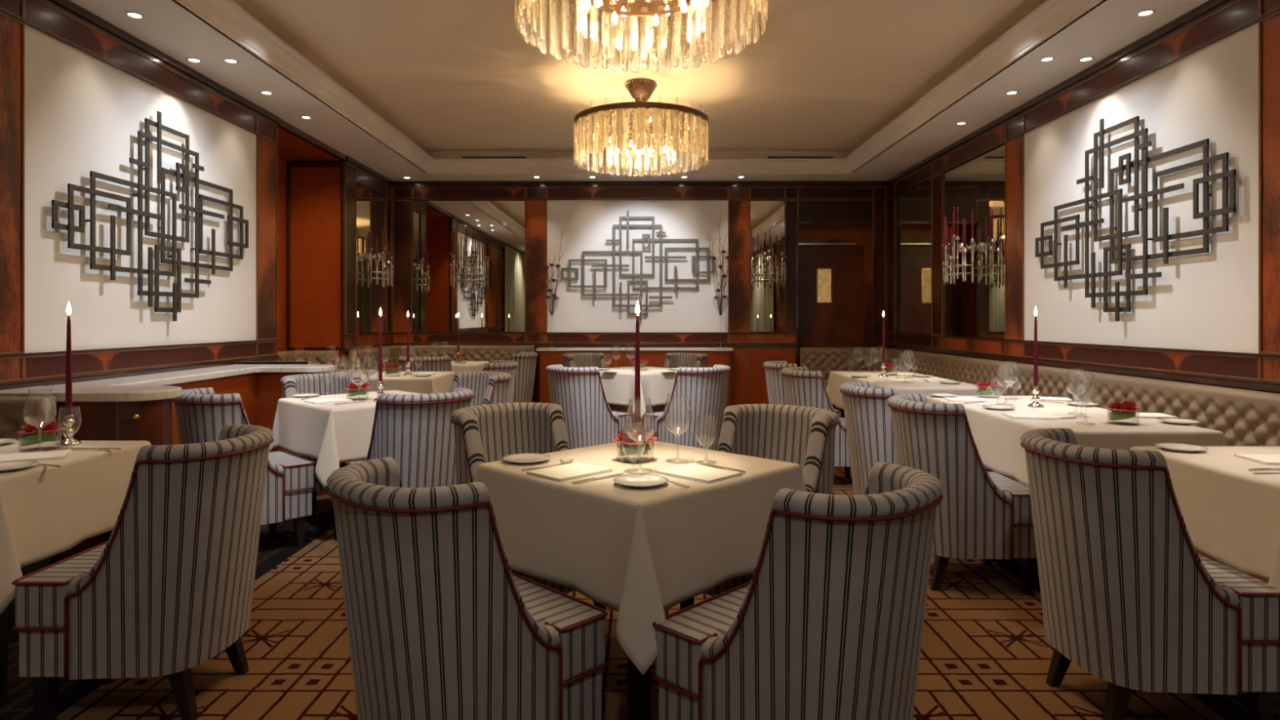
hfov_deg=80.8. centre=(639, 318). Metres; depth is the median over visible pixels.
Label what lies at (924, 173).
trim
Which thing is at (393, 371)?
coil
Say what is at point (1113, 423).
glass bowl
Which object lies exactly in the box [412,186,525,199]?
trim
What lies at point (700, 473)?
napkin
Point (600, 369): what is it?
plate
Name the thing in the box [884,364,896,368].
rose
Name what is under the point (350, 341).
trim
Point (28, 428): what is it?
rose
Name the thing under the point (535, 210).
trim
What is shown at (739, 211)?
trim
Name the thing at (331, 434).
tablecloth
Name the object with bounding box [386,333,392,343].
trim
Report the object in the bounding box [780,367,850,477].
dining chair
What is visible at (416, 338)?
trim
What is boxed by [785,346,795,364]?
trim
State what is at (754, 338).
trim
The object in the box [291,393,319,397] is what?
plate
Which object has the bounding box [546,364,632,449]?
dining chair
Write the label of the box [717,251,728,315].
twig
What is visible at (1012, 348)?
trim
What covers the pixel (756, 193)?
trim
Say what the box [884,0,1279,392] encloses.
trim
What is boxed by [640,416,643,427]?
dining table
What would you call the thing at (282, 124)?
trim
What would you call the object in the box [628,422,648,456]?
candlestick
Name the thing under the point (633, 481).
plate
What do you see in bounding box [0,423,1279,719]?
floor
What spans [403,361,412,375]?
candlestick
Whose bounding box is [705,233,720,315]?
twig
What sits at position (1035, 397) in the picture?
candlestick
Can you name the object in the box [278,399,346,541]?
dining table
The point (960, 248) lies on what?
sconce
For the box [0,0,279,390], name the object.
trim
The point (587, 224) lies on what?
wall panel
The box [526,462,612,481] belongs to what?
napkin
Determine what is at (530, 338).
trim
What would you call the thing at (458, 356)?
rose
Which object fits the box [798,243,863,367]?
door
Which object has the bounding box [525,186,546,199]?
trim
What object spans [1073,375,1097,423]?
wine glass
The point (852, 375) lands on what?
plate
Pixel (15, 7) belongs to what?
trim
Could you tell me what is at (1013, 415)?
napkin
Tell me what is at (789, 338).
trim
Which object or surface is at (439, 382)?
tablecloth
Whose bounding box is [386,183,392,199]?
trim
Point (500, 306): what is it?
wall mirror
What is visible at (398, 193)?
trim
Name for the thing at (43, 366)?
trim
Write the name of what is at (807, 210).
trim
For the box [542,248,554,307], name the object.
twig
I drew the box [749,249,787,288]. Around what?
sconce
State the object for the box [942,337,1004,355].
trim
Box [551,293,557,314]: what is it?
rose
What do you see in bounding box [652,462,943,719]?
dining chair
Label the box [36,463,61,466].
fork
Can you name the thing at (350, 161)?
trim
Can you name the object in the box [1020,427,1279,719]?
dining chair
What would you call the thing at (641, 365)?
coil
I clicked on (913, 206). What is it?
wall mirror
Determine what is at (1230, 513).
tablecloth
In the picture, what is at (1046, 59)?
recessed light
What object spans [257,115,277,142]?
trim
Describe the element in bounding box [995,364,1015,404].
wine glass
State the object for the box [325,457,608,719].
dining chair
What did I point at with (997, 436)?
tablecloth
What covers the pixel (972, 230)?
candle
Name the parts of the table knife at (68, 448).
blade, handle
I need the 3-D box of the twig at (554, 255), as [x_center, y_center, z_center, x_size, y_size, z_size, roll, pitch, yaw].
[-1.028,-0.399,8.921,0.117,0.720,0.070,0,0,0]
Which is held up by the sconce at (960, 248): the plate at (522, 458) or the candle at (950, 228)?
the candle at (950, 228)
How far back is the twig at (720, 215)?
8.91 m
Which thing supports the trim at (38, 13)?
attached to the wall at (315, 192)
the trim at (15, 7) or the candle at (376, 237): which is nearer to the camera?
the trim at (15, 7)
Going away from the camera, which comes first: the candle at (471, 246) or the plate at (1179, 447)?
the plate at (1179, 447)
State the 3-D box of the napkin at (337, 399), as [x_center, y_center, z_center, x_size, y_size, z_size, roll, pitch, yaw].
[-1.860,0.493,4.500,0.170,0.008,0.220,0,0,45]
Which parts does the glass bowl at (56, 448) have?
leaf coil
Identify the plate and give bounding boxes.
[0,438,16,445]
[0,460,38,472]
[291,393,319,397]
[413,373,431,377]
[502,453,550,464]
[598,368,610,370]
[613,474,668,488]
[850,374,870,377]
[911,374,931,377]
[929,393,957,397]
[938,381,962,384]
[982,404,1015,410]
[1066,401,1098,406]
[1154,442,1208,453]
[1158,417,1200,425]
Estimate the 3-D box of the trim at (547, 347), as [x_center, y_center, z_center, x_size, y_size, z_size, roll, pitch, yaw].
[-0.019,0.787,9.157,2.209,0.889,0.026,0,0,0]
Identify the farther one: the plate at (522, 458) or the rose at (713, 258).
the rose at (713, 258)
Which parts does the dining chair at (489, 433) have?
backrest, seat, leg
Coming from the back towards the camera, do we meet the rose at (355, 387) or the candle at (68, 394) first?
the rose at (355, 387)
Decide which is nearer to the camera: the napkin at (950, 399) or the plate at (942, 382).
the napkin at (950, 399)
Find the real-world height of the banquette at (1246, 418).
0.900 m
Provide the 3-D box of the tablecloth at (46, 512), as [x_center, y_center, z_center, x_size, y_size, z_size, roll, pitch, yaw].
[-2.371,0.705,2.709,0.952,0.414,0.940,0,0,0]
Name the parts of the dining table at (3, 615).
leg, leg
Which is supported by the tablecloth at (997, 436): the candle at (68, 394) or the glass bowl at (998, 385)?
the glass bowl at (998, 385)
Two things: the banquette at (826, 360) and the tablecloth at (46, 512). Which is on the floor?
the banquette at (826, 360)
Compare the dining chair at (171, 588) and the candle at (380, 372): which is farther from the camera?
the candle at (380, 372)
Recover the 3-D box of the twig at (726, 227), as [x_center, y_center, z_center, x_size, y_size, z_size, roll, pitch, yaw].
[0.988,-0.564,8.930,0.152,1.050,0.072,0,0,0]
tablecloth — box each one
[0,440,151,613]
[268,390,422,488]
[329,368,378,374]
[360,371,454,394]
[450,361,488,372]
[473,440,806,675]
[599,366,676,418]
[826,371,995,409]
[926,395,1227,487]
[1129,446,1279,588]
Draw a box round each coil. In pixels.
[336,364,345,368]
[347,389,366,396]
[385,368,399,374]
[455,357,466,361]
[634,363,646,368]
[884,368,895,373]
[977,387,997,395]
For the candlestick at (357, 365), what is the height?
0.118 m
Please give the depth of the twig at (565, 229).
8.93 m
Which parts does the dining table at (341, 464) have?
leg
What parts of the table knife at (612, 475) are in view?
handle, blade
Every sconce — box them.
[368,246,394,288]
[448,249,487,288]
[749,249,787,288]
[940,234,976,284]
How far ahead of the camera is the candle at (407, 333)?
6.59 m
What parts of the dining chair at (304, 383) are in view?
seat, leg, backrest, seat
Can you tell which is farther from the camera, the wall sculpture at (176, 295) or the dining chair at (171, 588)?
the wall sculpture at (176, 295)
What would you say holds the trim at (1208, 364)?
attached to the wall at (887, 347)
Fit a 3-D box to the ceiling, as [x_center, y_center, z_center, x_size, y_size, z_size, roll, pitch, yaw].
[-0.225,-1.980,3.350,7.050,0.100,12.900,0,0,0]
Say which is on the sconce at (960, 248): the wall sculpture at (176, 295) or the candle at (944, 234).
the candle at (944, 234)
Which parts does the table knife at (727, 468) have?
blade, handle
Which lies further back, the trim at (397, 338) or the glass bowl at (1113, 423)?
the trim at (397, 338)
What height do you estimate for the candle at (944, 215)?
0.275 m
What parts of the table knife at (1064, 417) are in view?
handle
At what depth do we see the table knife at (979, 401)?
4.43 m
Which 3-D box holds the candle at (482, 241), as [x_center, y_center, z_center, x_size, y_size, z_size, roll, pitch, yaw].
[-1.879,-0.796,9.017,0.016,0.275,0.016,0,0,0]
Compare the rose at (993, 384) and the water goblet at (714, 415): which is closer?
the water goblet at (714, 415)
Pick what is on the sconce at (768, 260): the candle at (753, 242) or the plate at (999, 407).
the candle at (753, 242)
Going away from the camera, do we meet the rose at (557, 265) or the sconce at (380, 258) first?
the sconce at (380, 258)
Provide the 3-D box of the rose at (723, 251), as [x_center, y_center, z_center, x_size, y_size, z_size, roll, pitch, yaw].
[1.000,-0.421,8.920,0.085,0.776,0.082,0,0,0]
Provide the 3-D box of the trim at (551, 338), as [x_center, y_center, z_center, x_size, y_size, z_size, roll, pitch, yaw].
[-0.019,0.243,9.158,2.209,0.122,0.024,0,0,0]
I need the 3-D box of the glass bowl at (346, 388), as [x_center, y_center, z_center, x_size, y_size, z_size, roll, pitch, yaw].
[-1.730,0.461,4.620,0.129,0.074,0.129,0,0,0]
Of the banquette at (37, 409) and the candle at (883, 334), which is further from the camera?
the candle at (883, 334)
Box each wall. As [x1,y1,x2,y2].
[277,126,347,368]
[391,184,887,402]
[887,346,1279,393]
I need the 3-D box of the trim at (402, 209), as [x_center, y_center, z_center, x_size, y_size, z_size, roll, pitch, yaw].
[-2.878,-0.635,9.157,0.238,1.614,0.026,0,0,0]
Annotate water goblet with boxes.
[57,406,81,450]
[622,425,645,468]
[695,415,716,462]
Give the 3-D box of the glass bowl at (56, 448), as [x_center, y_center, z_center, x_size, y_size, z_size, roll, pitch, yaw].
[-2.270,0.461,2.850,0.129,0.074,0.129,0,0,0]
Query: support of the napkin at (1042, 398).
on the tablecloth at (997, 436)
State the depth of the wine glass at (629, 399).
2.44 m
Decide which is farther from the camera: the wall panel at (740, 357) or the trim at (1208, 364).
the wall panel at (740, 357)
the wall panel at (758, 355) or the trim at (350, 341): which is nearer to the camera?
the trim at (350, 341)
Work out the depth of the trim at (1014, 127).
6.03 m
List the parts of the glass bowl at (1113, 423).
leaf coil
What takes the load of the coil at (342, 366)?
in the glass bowl
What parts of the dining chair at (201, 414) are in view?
backrest, leg, seat, seat, leg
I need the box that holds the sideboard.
[536,347,733,423]
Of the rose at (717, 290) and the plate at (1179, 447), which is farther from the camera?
the rose at (717, 290)
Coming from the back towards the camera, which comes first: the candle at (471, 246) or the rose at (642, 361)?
the candle at (471, 246)
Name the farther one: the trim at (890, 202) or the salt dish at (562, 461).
the trim at (890, 202)
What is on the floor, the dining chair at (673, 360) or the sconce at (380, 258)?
the dining chair at (673, 360)
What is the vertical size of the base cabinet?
0.916 m
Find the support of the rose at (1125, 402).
in the glass bowl at (1113, 423)
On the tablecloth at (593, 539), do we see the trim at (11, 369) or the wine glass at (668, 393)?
the wine glass at (668, 393)
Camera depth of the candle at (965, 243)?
6.62 m
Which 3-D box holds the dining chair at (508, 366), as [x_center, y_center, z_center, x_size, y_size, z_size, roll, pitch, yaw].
[-1.401,0.818,6.700,0.630,0.865,0.530,0,0,0]
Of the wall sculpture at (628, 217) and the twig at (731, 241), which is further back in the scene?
the wall sculpture at (628, 217)
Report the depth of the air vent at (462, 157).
8.65 m
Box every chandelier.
[515,0,767,72]
[573,78,708,176]
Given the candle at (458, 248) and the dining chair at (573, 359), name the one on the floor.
the dining chair at (573, 359)
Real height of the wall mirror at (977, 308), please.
1.610 m
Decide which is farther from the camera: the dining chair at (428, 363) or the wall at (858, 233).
the wall at (858, 233)
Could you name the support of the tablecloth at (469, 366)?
on the dining table
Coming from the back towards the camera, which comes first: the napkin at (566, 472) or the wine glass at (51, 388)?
the wine glass at (51, 388)
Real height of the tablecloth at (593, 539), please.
0.414 m
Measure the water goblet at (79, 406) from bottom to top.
0.162 m
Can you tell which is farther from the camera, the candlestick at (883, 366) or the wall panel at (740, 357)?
the wall panel at (740, 357)
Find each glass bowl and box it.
[17,430,62,452]
[346,387,368,400]
[617,437,653,463]
[977,385,999,398]
[1106,406,1139,425]
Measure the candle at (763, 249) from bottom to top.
0.275 m
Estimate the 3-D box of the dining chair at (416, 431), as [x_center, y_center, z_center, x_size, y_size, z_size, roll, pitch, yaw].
[-1.212,0.818,4.082,0.530,0.865,0.630,0,0,-45]
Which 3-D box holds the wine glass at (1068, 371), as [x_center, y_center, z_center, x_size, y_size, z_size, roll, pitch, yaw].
[2.278,0.380,3.917,0.101,0.235,0.101,0,0,0]
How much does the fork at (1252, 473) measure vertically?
0.003 m
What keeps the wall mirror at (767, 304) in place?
attached to the wall at (858, 233)
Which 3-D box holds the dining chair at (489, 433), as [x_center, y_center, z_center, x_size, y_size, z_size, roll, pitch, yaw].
[-0.478,0.818,3.158,0.530,0.865,0.630,0,0,-45]
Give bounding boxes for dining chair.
[11,424,274,719]
[172,387,315,548]
[280,373,361,518]
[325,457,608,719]
[346,387,473,488]
[398,355,451,371]
[449,370,511,406]
[450,402,605,613]
[483,360,517,403]
[511,351,537,402]
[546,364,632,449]
[562,352,626,412]
[643,364,730,450]
[644,352,707,413]
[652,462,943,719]
[680,404,839,610]
[763,360,842,417]
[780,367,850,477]
[840,381,898,494]
[887,393,1037,595]
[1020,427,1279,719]
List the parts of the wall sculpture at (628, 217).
rectangle frame, rectangle frame, rectangle frame, rectangle frame, rectangle frame, rectangle frame, rectangle frame, rectangle frame, rectangle frame, rectangle frame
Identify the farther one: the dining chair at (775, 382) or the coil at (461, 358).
the coil at (461, 358)
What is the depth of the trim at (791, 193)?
9.15 m
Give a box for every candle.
[65,301,72,415]
[356,311,359,358]
[370,223,372,246]
[376,236,377,259]
[378,307,382,382]
[382,227,383,251]
[383,224,385,246]
[386,245,388,267]
[390,234,391,255]
[406,311,408,361]
[457,248,459,269]
[457,312,459,351]
[471,245,472,266]
[481,240,483,261]
[484,235,485,255]
[634,301,640,422]
[752,242,754,263]
[760,244,761,265]
[763,248,764,269]
[768,228,770,249]
[769,236,771,257]
[776,245,777,266]
[784,240,786,261]
[882,311,884,363]
[942,234,944,261]
[943,215,945,242]
[945,217,946,245]
[946,226,948,253]
[950,227,951,255]
[953,206,955,234]
[956,207,958,235]
[962,217,964,246]
[964,218,966,248]
[971,209,973,238]
[1033,306,1038,386]
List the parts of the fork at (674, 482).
handle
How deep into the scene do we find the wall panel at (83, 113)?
4.32 m
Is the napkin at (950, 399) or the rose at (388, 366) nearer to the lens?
the napkin at (950, 399)
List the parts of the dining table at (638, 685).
leg, leg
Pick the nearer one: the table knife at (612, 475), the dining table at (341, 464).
the table knife at (612, 475)
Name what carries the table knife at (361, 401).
on the tablecloth at (331, 434)
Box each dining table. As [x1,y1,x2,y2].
[0,441,150,705]
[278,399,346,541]
[477,465,800,719]
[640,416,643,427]
[838,408,844,417]
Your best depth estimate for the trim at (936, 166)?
7.61 m
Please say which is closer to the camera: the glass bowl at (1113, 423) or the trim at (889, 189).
the glass bowl at (1113, 423)
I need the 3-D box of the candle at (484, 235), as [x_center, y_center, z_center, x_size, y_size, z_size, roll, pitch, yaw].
[-1.863,-0.876,9.074,0.016,0.275,0.016,0,0,0]
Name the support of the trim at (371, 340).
attached to the wall at (315, 192)
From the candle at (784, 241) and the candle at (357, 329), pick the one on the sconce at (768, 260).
the candle at (784, 241)
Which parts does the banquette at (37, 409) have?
backrest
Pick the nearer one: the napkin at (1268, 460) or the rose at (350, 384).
the napkin at (1268, 460)
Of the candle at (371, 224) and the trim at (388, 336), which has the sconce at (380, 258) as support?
the candle at (371, 224)
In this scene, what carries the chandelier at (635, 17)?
hanging from the ceiling
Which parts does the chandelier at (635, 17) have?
bulb, frame, bulb, bulb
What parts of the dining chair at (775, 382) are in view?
backrest, seat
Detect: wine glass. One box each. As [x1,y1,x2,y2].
[22,388,57,452]
[350,363,368,401]
[624,399,655,471]
[662,393,692,461]
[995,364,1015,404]
[1001,360,1019,399]
[1065,370,1088,414]
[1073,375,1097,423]
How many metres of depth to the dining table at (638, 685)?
2.13 m
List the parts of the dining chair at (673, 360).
seat, backrest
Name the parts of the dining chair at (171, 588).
seat, leg, seat, backrest, leg, leg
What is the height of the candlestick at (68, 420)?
0.118 m
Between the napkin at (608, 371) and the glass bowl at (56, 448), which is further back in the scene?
the napkin at (608, 371)
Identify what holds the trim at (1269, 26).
attached to the wall at (887, 347)
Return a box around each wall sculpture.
[51,111,248,320]
[560,210,714,319]
[1035,115,1235,321]
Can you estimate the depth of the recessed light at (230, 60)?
4.86 m
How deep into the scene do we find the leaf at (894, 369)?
6.53 m
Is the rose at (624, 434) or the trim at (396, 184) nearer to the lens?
the rose at (624, 434)
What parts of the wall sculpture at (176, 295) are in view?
rectangle frame, rectangle frame, rectangle frame, rectangle frame, rectangle frame, rectangle frame, rectangle frame, rectangle frame, rectangle frame, rectangle frame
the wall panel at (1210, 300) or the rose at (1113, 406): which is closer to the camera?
the rose at (1113, 406)
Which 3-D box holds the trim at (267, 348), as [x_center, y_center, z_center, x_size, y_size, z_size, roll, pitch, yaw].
[-3.013,0.243,6.075,0.024,0.122,0.334,0,0,0]
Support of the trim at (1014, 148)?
attached to the wall at (887, 347)
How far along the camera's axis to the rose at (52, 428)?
2.83 m
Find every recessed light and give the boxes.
[124,11,144,18]
[186,57,202,62]
[222,57,239,63]
[259,90,273,94]
[300,115,311,119]
[955,121,967,124]
[1004,90,1018,94]
[1039,56,1055,62]
[1077,56,1094,62]
[1135,8,1155,17]
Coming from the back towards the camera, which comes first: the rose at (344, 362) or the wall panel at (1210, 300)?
the rose at (344, 362)
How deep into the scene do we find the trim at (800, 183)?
9.14 m
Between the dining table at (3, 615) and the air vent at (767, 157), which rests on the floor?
the dining table at (3, 615)
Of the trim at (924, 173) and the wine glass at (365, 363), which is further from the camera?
the trim at (924, 173)
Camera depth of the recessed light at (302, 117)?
6.23 m
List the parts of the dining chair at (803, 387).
seat, leg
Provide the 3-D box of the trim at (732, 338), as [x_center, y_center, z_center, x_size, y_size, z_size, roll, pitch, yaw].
[1.214,0.243,9.158,0.267,0.122,0.024,0,0,0]
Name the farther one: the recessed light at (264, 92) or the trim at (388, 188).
the trim at (388, 188)
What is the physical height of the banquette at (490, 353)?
0.925 m
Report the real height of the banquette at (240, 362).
0.490 m
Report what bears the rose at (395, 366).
in the glass bowl
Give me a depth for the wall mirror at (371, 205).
8.38 m
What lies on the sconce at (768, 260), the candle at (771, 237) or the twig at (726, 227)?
the candle at (771, 237)
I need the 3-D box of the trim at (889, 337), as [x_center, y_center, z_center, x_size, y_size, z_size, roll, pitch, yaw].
[3.013,0.243,8.995,0.024,0.122,0.294,0,0,0]
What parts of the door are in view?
pane frame, glass pane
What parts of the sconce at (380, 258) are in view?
wall plate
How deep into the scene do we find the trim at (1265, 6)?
3.60 m
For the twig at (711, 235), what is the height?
0.950 m
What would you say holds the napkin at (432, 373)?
on the tablecloth at (439, 382)
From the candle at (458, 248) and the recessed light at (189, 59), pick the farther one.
the candle at (458, 248)
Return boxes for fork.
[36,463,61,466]
[520,462,572,471]
[653,474,689,488]
[1252,472,1279,474]
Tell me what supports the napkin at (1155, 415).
on the tablecloth at (997, 436)
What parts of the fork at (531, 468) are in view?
handle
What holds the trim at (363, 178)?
attached to the wall at (315, 192)
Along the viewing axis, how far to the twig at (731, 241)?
8.91 m
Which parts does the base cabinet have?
edge trim, knob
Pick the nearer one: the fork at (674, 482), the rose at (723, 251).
the fork at (674, 482)
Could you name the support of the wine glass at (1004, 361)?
on the tablecloth at (997, 436)
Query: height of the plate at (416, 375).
0.014 m
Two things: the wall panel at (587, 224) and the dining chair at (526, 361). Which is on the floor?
the dining chair at (526, 361)
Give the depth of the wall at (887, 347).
4.67 m
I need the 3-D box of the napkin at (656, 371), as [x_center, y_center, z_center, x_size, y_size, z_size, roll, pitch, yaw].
[0.220,0.493,7.050,0.170,0.008,0.220,0,0,-45]
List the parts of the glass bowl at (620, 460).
leaf coil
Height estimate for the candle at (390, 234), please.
0.275 m
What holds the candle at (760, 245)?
on the sconce at (768, 260)
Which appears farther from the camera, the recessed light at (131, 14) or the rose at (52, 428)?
the recessed light at (131, 14)
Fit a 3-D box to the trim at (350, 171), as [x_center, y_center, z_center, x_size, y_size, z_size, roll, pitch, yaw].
[-3.013,-1.525,7.840,0.024,0.150,0.284,0,0,0]
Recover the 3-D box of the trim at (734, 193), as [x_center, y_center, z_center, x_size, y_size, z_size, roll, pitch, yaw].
[1.214,-1.525,9.158,0.267,0.150,0.024,0,0,0]
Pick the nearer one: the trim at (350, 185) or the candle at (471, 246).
the trim at (350, 185)
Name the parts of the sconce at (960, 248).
wall plate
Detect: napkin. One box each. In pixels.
[0,448,72,462]
[304,397,352,404]
[412,372,435,374]
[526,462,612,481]
[600,369,630,372]
[648,369,676,372]
[654,463,742,484]
[885,378,916,382]
[888,373,915,375]
[943,397,988,402]
[1001,413,1060,419]
[1027,395,1072,401]
[1133,412,1178,418]
[1233,453,1279,465]
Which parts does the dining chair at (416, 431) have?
seat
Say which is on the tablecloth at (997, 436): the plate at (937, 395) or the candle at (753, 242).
the plate at (937, 395)
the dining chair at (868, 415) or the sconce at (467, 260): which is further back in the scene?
the sconce at (467, 260)
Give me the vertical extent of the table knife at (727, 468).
0.006 m
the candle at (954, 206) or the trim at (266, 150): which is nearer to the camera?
the trim at (266, 150)
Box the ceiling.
[232,0,1046,151]
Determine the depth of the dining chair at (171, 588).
2.27 m
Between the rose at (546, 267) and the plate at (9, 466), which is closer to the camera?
the plate at (9, 466)
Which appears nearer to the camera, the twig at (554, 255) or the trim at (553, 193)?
the twig at (554, 255)
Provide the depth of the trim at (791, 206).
9.15 m
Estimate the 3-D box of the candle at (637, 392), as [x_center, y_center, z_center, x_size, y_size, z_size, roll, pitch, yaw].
[-0.006,0.163,2.760,0.023,0.460,0.023,0,0,0]
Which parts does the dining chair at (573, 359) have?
backrest, seat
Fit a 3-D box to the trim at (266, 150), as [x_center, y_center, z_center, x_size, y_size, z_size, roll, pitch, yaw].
[-3.012,-0.635,6.075,0.026,1.614,0.334,0,0,0]
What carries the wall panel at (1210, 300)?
attached to the wall at (887, 347)
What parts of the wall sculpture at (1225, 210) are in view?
rectangle frame, rectangle frame, rectangle frame, rectangle frame, rectangle frame, rectangle frame, rectangle frame, rectangle frame, rectangle frame, rectangle frame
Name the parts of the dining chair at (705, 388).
seat, seat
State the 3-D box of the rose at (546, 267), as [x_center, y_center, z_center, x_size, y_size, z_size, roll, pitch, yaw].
[-1.092,-0.326,8.908,0.088,0.586,0.084,0,0,32]
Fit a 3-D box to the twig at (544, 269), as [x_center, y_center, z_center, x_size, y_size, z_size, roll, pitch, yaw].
[-1.093,-0.313,8.901,0.117,0.552,0.036,0,0,-16]
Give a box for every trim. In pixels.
[0,0,24,20]
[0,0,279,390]
[0,11,25,354]
[0,356,24,382]
[24,0,257,133]
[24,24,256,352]
[24,342,257,379]
[69,0,1208,181]
[256,135,277,340]
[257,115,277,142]
[257,341,277,356]
[275,118,346,360]
[343,155,393,351]
[344,162,356,181]
[345,177,356,334]
[345,336,356,347]
[356,168,386,195]
[359,333,386,346]
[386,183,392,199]
[386,197,392,333]
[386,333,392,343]
[392,181,798,346]
[392,186,412,199]
[392,200,412,332]
[392,333,412,342]
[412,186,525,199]
[412,333,525,342]
[524,200,546,332]
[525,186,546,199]
[525,333,546,342]
[546,186,728,199]
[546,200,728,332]
[546,333,728,342]
[546,346,728,347]
[728,186,750,199]
[728,200,750,332]
[728,333,750,342]
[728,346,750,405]
[750,186,785,199]
[750,333,785,342]
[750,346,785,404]
[785,186,797,199]
[785,200,797,332]
[785,333,795,342]
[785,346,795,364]
[795,181,885,367]
[797,186,873,199]
[797,200,873,221]
[872,186,885,345]
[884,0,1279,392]
[885,182,893,199]
[885,195,894,333]
[885,333,893,343]
[893,163,931,194]
[893,333,931,347]
[931,157,942,176]
[931,173,942,335]
[931,336,942,348]
[942,124,1004,171]
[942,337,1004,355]
[1004,114,1022,141]
[1004,133,1024,340]
[1004,341,1022,356]
[1022,0,1258,132]
[1022,342,1258,380]
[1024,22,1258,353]
[1258,0,1279,17]
[1258,10,1279,355]
[1258,356,1279,382]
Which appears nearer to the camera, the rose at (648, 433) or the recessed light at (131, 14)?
the rose at (648, 433)
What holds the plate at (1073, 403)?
on the tablecloth at (997, 436)
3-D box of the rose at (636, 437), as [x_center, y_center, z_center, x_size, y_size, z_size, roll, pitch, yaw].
[-0.015,0.422,2.613,0.104,0.047,0.100,0,0,31]
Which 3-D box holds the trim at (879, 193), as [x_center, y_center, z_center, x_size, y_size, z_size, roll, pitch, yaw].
[2.922,-0.634,9.157,0.149,1.932,0.026,0,0,0]
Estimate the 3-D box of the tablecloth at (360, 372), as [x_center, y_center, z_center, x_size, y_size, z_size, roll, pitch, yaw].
[-2.896,0.670,7.013,0.834,0.346,0.888,0,0,0]
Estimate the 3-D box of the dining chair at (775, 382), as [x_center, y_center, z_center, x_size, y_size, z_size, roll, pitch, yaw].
[1.411,0.818,6.620,0.630,0.865,0.530,0,0,0]
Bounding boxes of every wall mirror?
[356,183,386,333]
[412,200,525,332]
[750,200,785,332]
[894,178,931,334]
[942,143,1004,338]
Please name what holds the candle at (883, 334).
on the candlestick at (883, 366)
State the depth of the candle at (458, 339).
8.51 m
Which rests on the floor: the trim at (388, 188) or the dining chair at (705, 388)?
the dining chair at (705, 388)
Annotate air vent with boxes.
[462,156,525,158]
[767,156,833,158]
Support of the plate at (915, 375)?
on the tablecloth at (836, 379)
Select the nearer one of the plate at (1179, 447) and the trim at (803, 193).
the plate at (1179, 447)
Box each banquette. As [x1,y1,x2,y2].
[0,395,56,631]
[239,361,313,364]
[276,350,338,364]
[347,345,534,402]
[800,346,906,408]
[897,350,1279,479]
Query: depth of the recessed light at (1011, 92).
5.54 m
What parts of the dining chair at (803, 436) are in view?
leg, seat, backrest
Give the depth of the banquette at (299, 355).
7.53 m
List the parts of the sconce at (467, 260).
post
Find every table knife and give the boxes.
[68,448,120,449]
[333,400,364,404]
[572,472,623,484]
[700,462,746,473]
[964,400,985,403]
[1040,417,1076,419]
[1248,467,1279,471]
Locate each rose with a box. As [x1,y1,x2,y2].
[17,422,40,435]
[31,421,65,434]
[330,360,339,364]
[338,360,347,364]
[343,382,357,391]
[346,383,364,391]
[358,382,371,389]
[382,364,393,370]
[390,364,401,368]
[453,354,461,358]
[460,353,468,357]
[543,266,551,312]
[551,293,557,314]
[553,264,561,303]
[612,431,633,445]
[620,431,649,446]
[634,429,657,443]
[640,359,648,364]
[711,256,719,309]
[715,288,721,314]
[720,249,725,307]
[720,256,729,311]
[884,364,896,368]
[974,381,991,389]
[986,380,1001,388]
[1103,402,1122,413]
[1117,402,1139,413]
[1120,400,1141,409]
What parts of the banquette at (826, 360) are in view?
backrest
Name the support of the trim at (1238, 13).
attached to the wall at (887, 347)
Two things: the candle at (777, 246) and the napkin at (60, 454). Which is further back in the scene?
the candle at (777, 246)
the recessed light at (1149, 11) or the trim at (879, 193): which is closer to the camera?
the recessed light at (1149, 11)
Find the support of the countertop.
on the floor
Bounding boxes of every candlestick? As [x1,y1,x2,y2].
[55,414,82,446]
[353,357,362,370]
[373,381,384,401]
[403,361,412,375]
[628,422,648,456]
[878,362,888,377]
[1027,386,1044,408]
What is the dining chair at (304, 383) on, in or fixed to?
on the floor
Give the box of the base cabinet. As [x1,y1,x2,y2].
[0,386,182,564]
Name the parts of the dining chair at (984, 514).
leg, backrest, leg, seat, seat, leg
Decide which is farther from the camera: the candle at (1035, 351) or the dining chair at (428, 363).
the dining chair at (428, 363)
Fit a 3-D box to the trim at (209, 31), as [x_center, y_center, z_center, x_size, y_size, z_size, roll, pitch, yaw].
[0.000,-1.802,3.085,6.050,0.270,12.170,0,0,0]
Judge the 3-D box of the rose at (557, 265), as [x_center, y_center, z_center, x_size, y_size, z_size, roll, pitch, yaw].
[-0.972,-0.336,8.917,0.102,0.606,0.083,0,0,42]
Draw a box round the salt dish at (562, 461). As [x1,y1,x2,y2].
[559,458,573,463]
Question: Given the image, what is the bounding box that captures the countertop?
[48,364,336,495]
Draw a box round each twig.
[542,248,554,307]
[542,269,551,315]
[547,254,556,315]
[551,264,562,315]
[553,229,565,306]
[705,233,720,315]
[709,235,720,312]
[715,215,724,313]
[716,226,728,315]
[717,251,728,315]
[722,240,735,294]
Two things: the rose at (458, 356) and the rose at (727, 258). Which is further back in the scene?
the rose at (727, 258)

